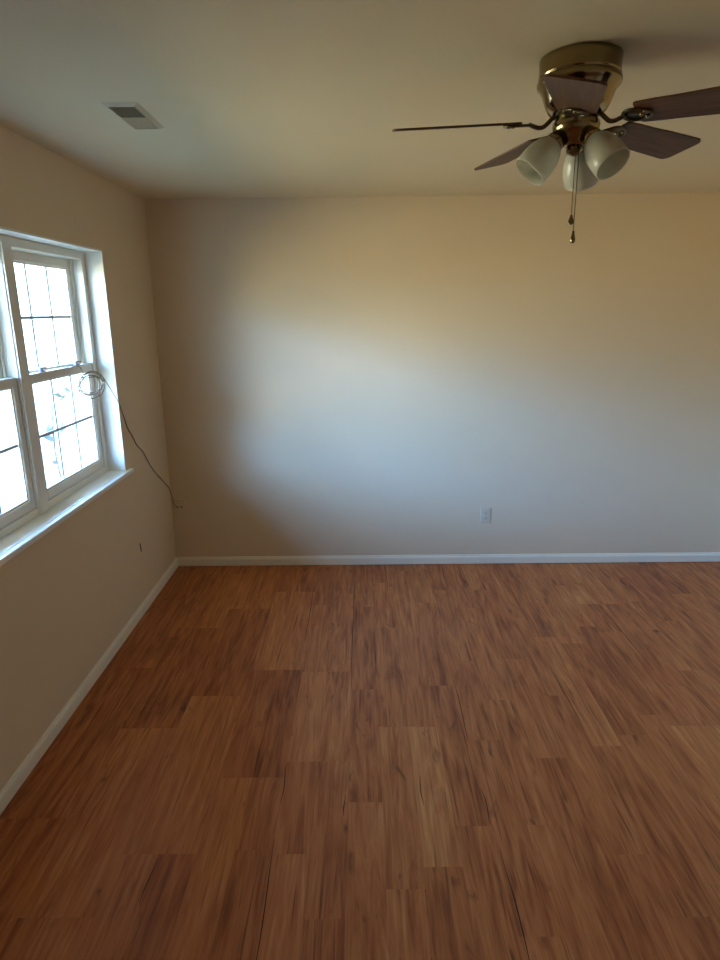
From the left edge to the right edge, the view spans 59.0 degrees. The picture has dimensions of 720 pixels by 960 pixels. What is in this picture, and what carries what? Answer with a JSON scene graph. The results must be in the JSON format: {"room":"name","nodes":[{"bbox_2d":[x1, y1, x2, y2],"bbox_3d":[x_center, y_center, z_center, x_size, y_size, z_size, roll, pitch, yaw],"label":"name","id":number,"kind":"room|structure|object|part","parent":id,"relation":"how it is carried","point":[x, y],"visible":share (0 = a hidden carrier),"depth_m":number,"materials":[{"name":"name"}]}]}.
{"room":"empty living room","nodes":[
{"label":"empty living room","id":0,"kind":"room"},
{"bbox_2d":[0,126,175,790],"bbox_3d":[-1.438,0.238,2.033,0.220,2.840,5.100,-1,15,0],"label":"wall","id":1,"kind":"structure","parent":0,"point":[67,596],"depth_m":3.09,"materials":[{"name":"beige paint"}]},
{"bbox_2d":[0,248,39,538],"bbox_3d":[-1.476,-0.319,2.327,0.103,1.167,0.765,-1,15,0],"label":"window","id":2,"kind":"structure","parent":1,"relation":"in","point":[25,508],"depth_m":2.66,"materials":[{"name":"white plastic"}]},
{"bbox_3d":[-1.502,-0.573,2.259,0.033,0.557,0.677,-1,15,0],"label":"sash","id":3,"kind":"part","parent":2,"relation":"part of","materials":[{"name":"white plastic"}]},
{"bbox_3d":[-1.447,-0.066,2.394,0.035,0.569,0.677,-1,15,0],"label":"sash","id":4,"kind":"part","parent":2,"relation":"part of","materials":[{"name":"white plastic"}]},
{"bbox_2d":[0,234,48,514],"bbox_3d":[-1.419,-0.418,2.696,0.008,1.167,0.072,-1,15,0],"label":"trim","id":5,"kind":"structure","parent":1,"relation":"attached to","point":[5,243],"depth_m":2.68,"materials":[{"name":"white plastic"}]},
{"bbox_2d":[10,237,108,507],"bbox_3d":[-1.474,-0.516,3.066,0.103,1.167,0.765,-1,15,0],"label":"window","id":6,"kind":"structure","parent":1,"relation":"in","point":[70,262],"depth_m":3.26,"materials":[{"name":"white plastic"}]},
{"bbox_3d":[-1.501,-0.770,2.999,0.033,0.557,0.677,-1,15,0],"label":"sash","id":7,"kind":"part","parent":6,"relation":"part of","materials":[{"name":"white plastic"}]},
{"bbox_3d":[-1.445,-0.262,3.134,0.035,0.569,0.677,-1,15,0],"label":"sash","id":8,"kind":"part","parent":6,"relation":"part of","materials":[{"name":"white plastic"}]},
{"bbox_2d":[0,226,125,470],"bbox_3d":[-1.441,-0.422,2.695,0.221,1.175,1.546,-1,15,0],"label":"trim","id":9,"kind":"structure","parent":1,"relation":"attached to","point":[94,264],"depth_m":3.40,"materials":[{"name":"white paint"}]},
{"bbox_2d":[0,468,133,565],"bbox_3d":[-1.437,0.159,2.850,0.276,0.028,1.666,-1,15,0],"label":"trim","id":10,"kind":"structure","parent":1,"relation":"attached to","point":[18,540],"depth_m":2.80,"materials":[{"name":"white paint"}]},
{"bbox_2d":[0,557,177,814],"bbox_3d":[-1.312,1.187,2.285,0.013,0.066,4.700,-1,15,0],"label":"baseboard","id":11,"kind":"structure","parent":1,"relation":"attached to","point":[17,779],"depth_m":2.91,"materials":[{"name":"white paint"}]},
{"bbox_2d":[0,562,719,959],"bbox_3d":[0.727,1.204,2.285,4.090,0.001,4.700,-1,15,0],"label":"floor","id":12,"kind":"structure","parent":0,"point":[495,761],"depth_m":2.47,"materials":[{"name":"laminate"}]},
{"bbox_2d":[0,0,719,198],"bbox_3d":[0.692,-1.212,1.642,4.510,0.120,5.100,-1,15,0],"label":"ceiling","id":13,"kind":"structure","parent":0,"point":[250,98],"depth_m":1.99,"materials":[{"name":"paint"}]},
{"bbox_2d":[100,102,163,128],"bbox_3d":[-0.806,-1.298,2.274,0.124,0.009,0.310,-1,15,0],"label":"ceiling vent","id":14,"kind":"object","parent":13,"relation":"in","point":[133,114],"visible":1,"depth_m":2.25,"materials":[{"name":"metal"}]},
{"bbox_2d":[392,42,719,243],"bbox_3d":[0.595,-0.948,1.849,0.998,0.495,1.028,-1,15,0],"label":"ceiling fan","id":15,"kind":"object","parent":13,"relation":"hanging from","point":[577,83],"visible":1,"depth_m":1.77,"materials":[{"name":"gold metal"}]},
{"bbox_3d":[0.275,-1.016,1.830,0.360,0.006,0.138,-3,28,1],"label":"blade","id":16,"kind":"part","parent":15,"relation":"part of","materials":[{"name":"brown wood"}]},
{"bbox_3d":[0.521,-1.103,2.148,0.138,0.006,0.360,-18,17,-13],"label":"blade","id":17,"kind":"part","parent":15,"relation":"part of","materials":[{"name":"brown wood"}]},
{"bbox_2d":[516,131,564,185],"bbox_3d":[0.525,-0.934,1.838,0.142,0.149,0.104,-1,15,0],"label":"shade","id":18,"kind":"object","parent":15,"relation":"attached to","point":[537,162],"depth_m":1.81,"materials":[{"name":"white glass"}]},
{"bbox_3d":[0.620,-0.874,1.842,0.004,0.194,0.003,-1,15,0],"label":"pull chain","id":19,"kind":"part","parent":15,"relation":"part of","materials":[{"name":"gold metal"}]},
{"bbox_3d":[0.514,-0.916,1.516,0.138,0.006,0.360,17,24,13],"label":"blade","id":20,"kind":"part","parent":15,"relation":"part of","materials":[{"name":"brown wood"}]},
{"bbox_3d":[0.630,-0.854,1.849,0.004,0.238,0.003,-1,15,0],"label":"pull chain","id":21,"kind":"part","parent":15,"relation":"part of","materials":[{"name":"gold metal"}]},
{"bbox_2d":[563,147,597,190],"bbox_3d":[0.675,-0.958,1.932,0.113,0.153,0.127,-1,15,0],"label":"shade","id":22,"kind":"object","parent":15,"relation":"attached to","point":[586,179],"depth_m":1.91,"materials":[{"name":"white glass"}]},
{"bbox_2d":[582,127,629,179],"bbox_3d":[0.687,-0.917,1.768,0.117,0.149,0.130,-1,15,0],"label":"shade","id":23,"kind":"object","parent":15,"relation":"attached to","point":[605,154],"depth_m":1.76,"materials":[{"name":"white glass"}]},
{"bbox_3d":[0.915,-1.069,2.004,0.360,0.006,0.138,-7,3,-31],"label":"blade","id":24,"kind":"part","parent":15,"relation":"part of","materials":[{"name":"brown wood"}]},
{"bbox_3d":[0.897,-0.967,1.626,0.360,0.006,0.138,13,7,35],"label":"blade","id":25,"kind":"part","parent":15,"relation":"part of","materials":[{"name":"brown wood"}]},
{"bbox_2d":[144,193,719,557],"bbox_3d":[0.722,-0.412,4.390,4.090,2.840,0.200,-1,15,0],"label":"wall","id":26,"kind":"structure","parent":0,"point":[339,376],"depth_m":4.21,"materials":[{"name":"beige paint"}]},
{"bbox_2d":[174,499,185,514],"bbox_3d":[-1.260,0.190,4.445,0.074,0.116,0.013,-1,15,0],"label":"cable jack","id":27,"kind":"object","parent":26,"relation":"attached to","point":[180,503],"visible":1,"depth_m":4.45,"materials":[{"name":"beige paint"}]},
{"bbox_2d":[66,365,177,507],"bbox_3d":[-1.335,-0.184,3.784,0.086,1.071,1.097,1,15,6],"label":"coaxial cable","id":28,"kind":"object","parent":27,"relation":"attached to","point":[103,380],"visible":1,"depth_m":3.31,"materials":[{"name":"plastic"}]},
{"bbox_2d":[178,552,719,565],"bbox_3d":[0.738,0.565,4.540,4.077,0.066,0.013,-1,15,0],"label":"baseboard","id":29,"kind":"structure","parent":26,"relation":"attached to","point":[686,556],"depth_m":4.54,"materials":[{"name":"white paint"}]},
{"bbox_2d":[480,507,490,522],"bbox_3d":[0.880,0.249,4.458,0.074,0.116,0.008,-1,15,0],"label":"wall outlet","id":30,"kind":"object","parent":26,"relation":"attached to","point":[485,512],"visible":1,"depth_m":4.46,"materials":[{"name":"white plastic"}]},
{"label":"outside","id":31,"kind":"structure","parent":0,"visible":0},
{"bbox_2d":[0,481,54,510],"bbox_3d":[-30.745,1.183,5.558,58.439,0.200,100.000,-1,15,0],"label":"ground","id":32,"kind":"structure","parent":31,"point":[6,494],"depth_m":7.89,"materials":[{"name":"white"}]},
{"bbox_2d":[5,379,79,478],"bbox_3d":[-2.676,-0.091,5.747,0.472,1.633,0.789,7,17,25],"label":"sapling","id":33,"kind":"object","parent":32,"relation":"on","point":[48,437],"visible":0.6,"depth_m":5.73,"materials":[{"name":"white plant"}]},
{"bbox_2d":[0,263,85,481],"bbox_3d":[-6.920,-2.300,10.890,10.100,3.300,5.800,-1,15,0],"label":"window pane","id":34,"kind":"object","parent":32,"relation":"on","point":[36,278],"visible":0.17,"depth_m":8.09,"materials":[{"name":"clear glass"}]}
]}

